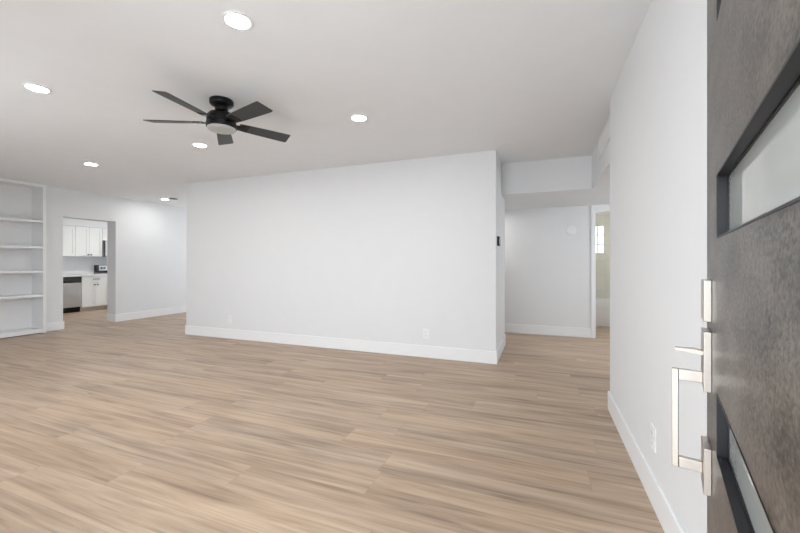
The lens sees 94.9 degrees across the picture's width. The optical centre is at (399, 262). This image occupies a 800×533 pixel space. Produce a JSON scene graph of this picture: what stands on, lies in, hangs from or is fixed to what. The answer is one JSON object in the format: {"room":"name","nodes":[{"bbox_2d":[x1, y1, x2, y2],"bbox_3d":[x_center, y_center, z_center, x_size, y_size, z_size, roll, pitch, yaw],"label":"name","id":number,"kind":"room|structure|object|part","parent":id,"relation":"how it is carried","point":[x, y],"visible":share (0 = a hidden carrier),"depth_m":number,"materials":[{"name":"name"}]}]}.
{"room":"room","nodes":[
{"label":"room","id":0,"kind":"room"},
{"bbox_2d":[63,256,106,270],"bbox_3d":[-8.160,-0.065,8.809,0.150,2.440,6.600,0,0,21],"label":"wall","id":1,"kind":"structure","parent":0,"point":[69,262],"depth_m":9.17,"materials":[{"name":"white paint"}]},
{"bbox_2d":[63,225,74,255],"bbox_3d":[-8.021,-0.515,8.439,0.372,0.720,0.766,0,0,21],"label":"upper cabinet","id":2,"kind":"object","parent":1,"relation":"attached to","point":[68,231],"visible":0.1,"depth_m":8.62,"materials":[{"name":"white wood"}]},
{"bbox_2d":[75,226,101,256],"bbox_3d":[-7.779,-0.515,9.069,0.372,0.720,0.576,0,0,21],"label":"upper cabinet","id":3,"kind":"object","parent":1,"relation":"attached to","point":[88,240],"visible":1,"depth_m":8.99,"materials":[{"name":"white wood"}]},
{"bbox_3d":[-7.689,-0.515,8.880,0.020,0.715,0.284,0,0,21],"label":"door","id":4,"kind":"part","parent":3,"relation":"part of","materials":[{"name":"white wood"}]},
{"bbox_3d":[-7.585,-0.515,9.149,0.020,0.715,0.284,0,0,21],"label":"door","id":5,"kind":"part","parent":3,"relation":"part of","materials":[{"name":"white wood"}]},
{"bbox_2d":[102,228,106,240],"bbox_3d":[-7.538,-0.723,9.695,0.372,0.305,0.755,0,0,21],"label":"upper cabinet","id":6,"kind":"object","parent":1,"relation":"attached to","point":[104,231],"visible":0.06,"depth_m":9.32,"materials":[{"name":"white wood"}]},
{"bbox_2d":[102,241,106,256],"bbox_3d":[-7.539,-0.357,9.695,0.370,0.405,0.755,0,0,21],"label":"microwave","id":7,"kind":"object","parent":6,"relation":"attached to","point":[104,243],"visible":0.23,"depth_m":9.30,"materials":[{"name":"black metal"}]},
{"bbox_2d":[63,218,106,228],"bbox_3d":[-8.035,-1.083,8.451,0.340,0.405,5.780,0,0,21],"label":"wall","id":8,"kind":"structure","parent":0,"point":[66,221],"depth_m":8.92,"materials":[{"name":"white paint"}]},
{"bbox_2d":[46,186,185,322],"bbox_3d":[-5.790,-0.065,6.893,0.250,2.440,8.480,0,0,21],"label":"wall","id":9,"kind":"structure","parent":0,"point":[146,241],"depth_m":7.39,"materials":[{"name":"white paint"}]},
{"bbox_2d":[46,306,185,331],"bbox_3d":[-5.164,1.083,8.503,0.264,0.145,5.025,0,0,21],"label":"baseboard","id":10,"kind":"structure","parent":9,"relation":"attached to","point":[52,326],"depth_m":7.46,"materials":[{"name":"white wood"}]},
{"bbox_2d":[0,0,651,207],"bbox_3d":[-2.489,-1.345,5.626,13.320,0.120,8.780,0,0,21],"label":"ceiling","id":11,"kind":"structure","parent":0,"point":[521,80],"depth_m":2.60,"materials":[{"name":"white paint"}]},
{"bbox_2d":[22,83,51,93],"bbox_3d":[-2.669,-1.282,2.701,0.158,0.006,0.158,0,0,21],"label":"recessed light","id":12,"kind":"object","parent":11,"relation":"in","point":[33,87],"visible":1,"depth_m":2.70,"materials":[{"name":"white plastic"}]},
{"bbox_2d":[83,162,98,165],"bbox_3d":[-4.024,-1.282,4.779,0.158,0.006,0.158,0,0,21],"label":"recessed light","id":13,"kind":"object","parent":11,"relation":"in","point":[85,163],"visible":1,"depth_m":4.79,"materials":[{"name":"white plastic"}]},
{"bbox_2d":[192,143,207,147],"bbox_3d":[-2.184,-1.282,4.007,0.158,0.006,0.158,0,0,21],"label":"recessed light","id":14,"kind":"object","parent":11,"relation":"in","point":[201,145],"visible":1,"depth_m":4.01,"materials":[{"name":"white plastic"}]},
{"bbox_2d":[144,90,289,144],"bbox_3d":[-1.400,-1.161,2.882,1.082,0.248,1.078,0,0,21],"label":"ceiling fan","id":15,"kind":"object","parent":11,"relation":"hanging from","point":[220,121],"visible":1,"depth_m":2.83,"materials":[{"name":"black metal"}]},
{"bbox_3d":[-1.755,-1.105,2.877,0.430,0.006,0.130,0,13,-4],"label":"blade","id":16,"kind":"part","parent":15,"relation":"part of","materials":[{"name":"black wood"}]},
{"bbox_3d":[-1.500,-1.105,2.568,0.130,0.006,0.430,13,3,15],"label":"blade","id":17,"kind":"part","parent":15,"relation":"part of","materials":[{"name":"black wood"}]},
{"bbox_3d":[-1.540,-1.105,3.221,0.130,0.006,0.430,-14,5,-21],"label":"blade","id":18,"kind":"part","parent":15,"relation":"part of","materials":[{"name":"black wood"}]},
{"bbox_3d":[-1.125,-1.105,2.708,0.430,0.006,0.130,0,-13,34],"label":"blade","id":19,"kind":"part","parent":15,"relation":"part of","materials":[{"name":"black wood"}]},
{"bbox_3d":[-1.155,-1.105,3.132,0.430,0.006,0.130,0,-13,-42],"label":"blade","id":20,"kind":"part","parent":15,"relation":"part of","materials":[{"name":"black wood"}]},
{"bbox_2d":[221,11,253,30],"bbox_3d":[-0.861,-1.282,1.949,0.158,0.006,0.158,0,0,21],"label":"recessed light","id":21,"kind":"object","parent":11,"relation":"in","point":[236,20],"visible":1,"depth_m":1.94,"materials":[{"name":"white plastic"}]},
{"bbox_2d":[350,114,367,121],"bbox_3d":[-0.363,-1.282,3.253,0.158,0.006,0.158,0,0,21],"label":"recessed light","id":22,"kind":"object","parent":11,"relation":"in","point":[357,117],"visible":1,"depth_m":3.24,"materials":[{"name":"white plastic"}]},
{"bbox_2d":[0,309,663,532],"bbox_3d":[-2.489,1.215,5.626,13.320,0.120,8.780,0,0,21],"label":"floor","id":23,"kind":"structure","parent":0,"point":[143,425],"depth_m":2.37,"materials":[{"name":"wood"}]},
{"bbox_2d":[0,178,46,337],"bbox_3d":[-6.238,-0.064,5.495,0.341,2.438,1.349,0,0,21],"label":"bookcase","id":24,"kind":"object","parent":23,"relation":"on","point":[22,204],"visible":1,"depth_m":5.98,"materials":[{"name":"white paint"}]},
{"bbox_3d":[-6.392,-0.077,5.554,0.011,2.325,1.259,0,0,21],"label":"panel","id":25,"kind":"part","parent":24,"relation":"part of","materials":[{"name":"white paint"}]},
{"bbox_3d":[-6.239,0.537,5.495,0.316,0.036,1.259,0,0,21],"label":"shelf","id":26,"kind":"part","parent":24,"relation":"part of","materials":[{"name":"white paint"}]},
{"bbox_3d":[-6.239,0.144,5.495,0.316,0.036,1.259,0,0,21],"label":"shelf","id":27,"kind":"part","parent":24,"relation":"part of","materials":[{"name":"white paint"}]},
{"bbox_3d":[-6.239,-0.250,5.495,0.316,0.036,1.259,0,0,21],"label":"shelf","id":28,"kind":"part","parent":24,"relation":"part of","materials":[{"name":"white paint"}]},
{"bbox_3d":[-6.239,-0.676,5.495,0.316,0.036,1.259,0,0,21],"label":"shelf","id":29,"kind":"part","parent":24,"relation":"part of","materials":[{"name":"white paint"}]},
{"bbox_3d":[-6.237,1.111,5.495,0.320,0.063,1.259,0,0,21],"label":"rail","id":30,"kind":"part","parent":24,"relation":"part of","materials":[{"name":"white paint"}]},
{"bbox_3d":[-6.238,-1.262,5.495,0.341,0.043,1.349,0,0,21],"label":"rail","id":31,"kind":"part","parent":24,"relation":"part of","materials":[{"name":"white paint"}]},
{"bbox_3d":[-6.008,-0.043,6.105,0.333,2.395,0.045,0,0,21],"label":"panel","id":32,"kind":"part","parent":24,"relation":"part of","materials":[{"name":"white paint"}]},
{"bbox_2d":[63,277,81,312],"bbox_3d":[-7.882,0.738,8.476,0.604,0.827,0.587,0,0,21],"label":"dishwasher","id":33,"kind":"object","parent":23,"relation":"on","point":[71,285],"visible":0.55,"depth_m":8.47,"materials":[{"name":"silver metal"}]},
{"bbox_3d":[-7.910,1.103,8.487,0.543,0.096,0.587,0,0,21],"label":"kick plate","id":34,"kind":"part","parent":33,"relation":"part of","materials":[{"name":"black metal"}]},
{"bbox_3d":[-7.620,0.749,8.375,0.030,0.563,0.587,0,0,21],"label":"door panel","id":35,"kind":"part","parent":33,"relation":"part of","materials":[{"name":"metal"}]},
{"bbox_3d":[-7.618,0.393,8.375,0.033,0.134,0.587,0,0,21],"label":"control panel","id":36,"kind":"part","parent":33,"relation":"part of","materials":[{"name":"black plastic"}]},
{"bbox_2d":[79,276,106,311],"bbox_3d":[-7.660,0.739,9.022,0.628,0.833,0.574,0,0,21],"label":"base cabinet","id":37,"kind":"object","parent":23,"relation":"on","point":[93,288],"visible":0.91,"depth_m":8.89,"materials":[{"name":"white wood"}]},
{"bbox_3d":[-7.455,0.767,8.790,0.020,0.560,0.285,0,0,21],"label":"door","id":38,"kind":"part","parent":37,"relation":"part of","materials":[{"name":"white wood"}]},
{"bbox_3d":[-7.404,0.401,8.924,0.020,0.154,0.570,0,0,21],"label":"drawer","id":39,"kind":"part","parent":37,"relation":"part of","materials":[{"name":"white wood"}]},
{"bbox_3d":[-7.352,0.767,9.059,0.020,0.560,0.280,0,0,21],"label":"door","id":40,"kind":"part","parent":37,"relation":"part of","materials":[{"name":"white wood"}]},
{"bbox_2d":[596,298,609,326],"bbox_3d":[4.029,0.932,6.910,1.824,0.446,0.805,0,0,21],"label":"bathtub","id":41,"kind":"object","parent":23,"relation":"on","point":[602,304],"visible":0.02,"depth_m":6.63,"materials":[{"name":"white ceramic"}]},
{"bbox_3d":[3.886,0.938,6.538,1.664,0.315,0.009,0,0,21],"label":"apron panel","id":42,"kind":"part","parent":41,"relation":"part of","materials":[{"name":"white ceramic"}]},
{"bbox_3d":[-8.140,0.739,7.778,0.622,0.833,0.888,0,0,21],"label":"base cabinet","id":43,"kind":"object","parent":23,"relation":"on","visible":0},
{"bbox_2d":[63,270,106,276],"bbox_3d":[-7.929,0.253,8.328,0.623,0.135,2.066,0,0,21],"label":"countertop","id":44,"kind":"structure","parent":43,"relation":"on","point":[66,273],"depth_m":8.93,"materials":[{"name":"stone"}]},
{"bbox_2d":[94,265,106,273],"bbox_3d":[-7.401,0.598,9.640,0.668,1.075,0.752,0,0,21],"label":"range","id":45,"kind":"object","parent":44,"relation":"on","point":[98,269],"visible":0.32,"depth_m":9.44,"materials":[{"name":"metal"}]},
{"bbox_2d":[186,150,504,350],"bbox_3d":[-0.982,-0.065,5.572,4.872,2.440,1.100,0,0,21],"label":"wall","id":46,"kind":"structure","parent":0,"point":[392,251],"depth_m":4.84,"materials":[{"name":"white paint"}]},
{"bbox_2d":[185,325,505,363],"bbox_3d":[-0.985,1.083,5.566,4.900,0.145,1.114,0,0,21],"label":"baseboard","id":47,"kind":"structure","parent":46,"relation":"attached to","point":[469,355],"depth_m":4.81,"materials":[{"name":"white wood"}]},
{"bbox_2d":[423,329,428,338],"bbox_3d":[0.316,0.865,4.480,0.072,0.116,0.009,0,0,21],"label":"wall outlet","id":48,"kind":"object","parent":46,"relation":"attached to","point":[425,331],"visible":1,"depth_m":4.47,"materials":[{"name":"white plastic"}]},
{"bbox_2d":[497,236,500,245],"bbox_3d":[1.171,-0.255,4.349,0.026,0.110,0.150,0,0,21],"label":"thermostat","id":49,"kind":"object","parent":46,"relation":"attached to","point":[498,237],"visible":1,"depth_m":4.28,"materials":[{"name":"black plastic"}]},
{"bbox_2d":[505,205,590,327],"bbox_3d":[1.356,0.135,6.324,6.400,2.040,0.120,0,0,21],"label":"wall","id":50,"kind":"structure","parent":0,"point":[548,268],"depth_m":5.87,"materials":[{"name":"white paint"}]},
{"bbox_2d":[505,324,590,337],"bbox_3d":[0.698,1.083,6.505,4.801,0.145,0.014,0,0,21],"label":"baseboard","id":51,"kind":"structure","parent":50,"relation":"attached to","point":[510,328],"depth_m":5.85,"materials":[{"name":"white wood"}]},
{"bbox_2d":[566,226,575,234],"bbox_3d":[2.679,-0.505,5.742,0.140,0.140,0.018,0,0,21],"label":"round cover plate","id":52,"kind":"object","parent":50,"relation":"attached to","point":[570,230],"visible":1,"depth_m":5.74,"materials":[{"name":"white plastic"}]},
{"bbox_2d":[591,204,609,337],"bbox_3d":[3.352,0.135,5.549,0.838,2.040,0.136,0,0,21],"label":"door frame","id":53,"kind":"structure","parent":50,"relation":"attached to","point":[594,208],"depth_m":5.63,"materials":[{"name":"white wood"}]},
{"bbox_2d":[501,141,609,209],"bbox_3d":[0.866,-1.085,4.879,6.280,0.400,3.170,0,0,21],"label":"soffit","id":54,"kind":"structure","parent":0,"point":[582,180],"depth_m":4.61,"materials":[{"name":"white paint"}]},
{"bbox_2d":[598,116,609,158],"bbox_3d":[1.903,-1.175,3.394,0.014,0.190,0.900,0,0,21],"label":"ceiling vent","id":55,"kind":"object","parent":54,"relation":"in","point":[604,138],"visible":0.52,"depth_m":3.45,"materials":[{"name":"white plastic"}]},
{"bbox_2d":[596,212,609,298],"bbox_3d":[4.196,-0.065,7.344,1.830,2.440,0.120,0,0,21],"label":"wall","id":56,"kind":"structure","parent":0,"point":[602,218],"depth_m":7.32,"materials":[{"name":"beige paint"}]},
{"bbox_2d":[596,225,604,253],"bbox_3d":[3.983,-0.463,7.391,0.230,0.565,0.066,0,0,21],"label":"window","id":57,"kind":"structure","parent":56,"relation":"in","point":[600,230],"depth_m":7.38,"materials":[{"name":"glass"}]},
{"bbox_2d":[610,0,706,532],"bbox_3d":[1.845,-0.065,1.032,1.694,2.440,3.310,0,0,21],"label":"wall","id":58,"kind":"structure","parent":0,"point":[658,100],"depth_m":1.64,"materials":[{"name":"white paint"}]},
{"bbox_2d":[608,391,684,532],"bbox_3d":[1.868,1.083,1.111,1.708,0.145,3.174,0,0,21],"label":"baseboard","id":59,"kind":"structure","parent":58,"relation":"attached to","point":[666,516],"depth_m":1.83,"materials":[{"name":"white wood"}]},
{"bbox_2d":[651,423,655,453],"bbox_3d":[1.213,0.840,1.760,0.009,0.116,0.072,0,0,21],"label":"wall outlet","id":60,"kind":"object","parent":58,"relation":"attached to","point":[653,429],"visible":1,"depth_m":1.75,"materials":[{"name":"white plastic"}]},
{"bbox_3d":[-3.482,-0.065,1.385,8.506,2.440,0.150,0,0,21],"label":"wall","id":61,"kind":"structure","parent":0,"visible":0},
{"bbox_2d":[672,0,799,532],"bbox_3d":[0.418,0.123,0.461,0.110,2.040,0.922,0,0,36],"label":"door","id":62,"kind":"structure","parent":61,"relation":"in","point":[748,466],"depth_m":0.45,"materials":[{"name":"grey wood"}]},
{"bbox_3d":[0.623,0.339,0.797,0.052,0.214,0.012,0,0,36],"label":"pull handle","id":63,"kind":"part","parent":62,"relation":"part of","materials":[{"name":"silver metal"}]},
{"bbox_3d":[0.649,0.203,0.778,0.013,0.123,0.072,0,0,36],"label":"latch plate","id":64,"kind":"part","parent":62,"relation":"part of","materials":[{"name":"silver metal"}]},
{"bbox_3d":[0.649,0.079,0.778,0.013,0.085,0.072,0,0,36],"label":"deadbolt plate","id":65,"kind":"part","parent":62,"relation":"part of","materials":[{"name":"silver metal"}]},
{"bbox_3d":[0.447,-0.504,0.447,0.046,0.117,0.529,0,0,36],"label":"lite frame","id":66,"kind":"part","parent":62,"relation":"part of","materials":[{"name":"black metal"}]},
{"bbox_3d":[0.447,0.298,0.447,0.046,0.117,0.529,0,0,36],"label":"lite frame","id":67,"kind":"part","parent":62,"relation":"part of","materials":[{"name":"black metal"}]},
{"bbox_3d":[0.447,-0.103,0.447,0.046,0.117,0.529,0,0,36],"label":"lite frame","id":68,"kind":"part","parent":62,"relation":"part of","materials":[{"name":"black metal"}]}
]}

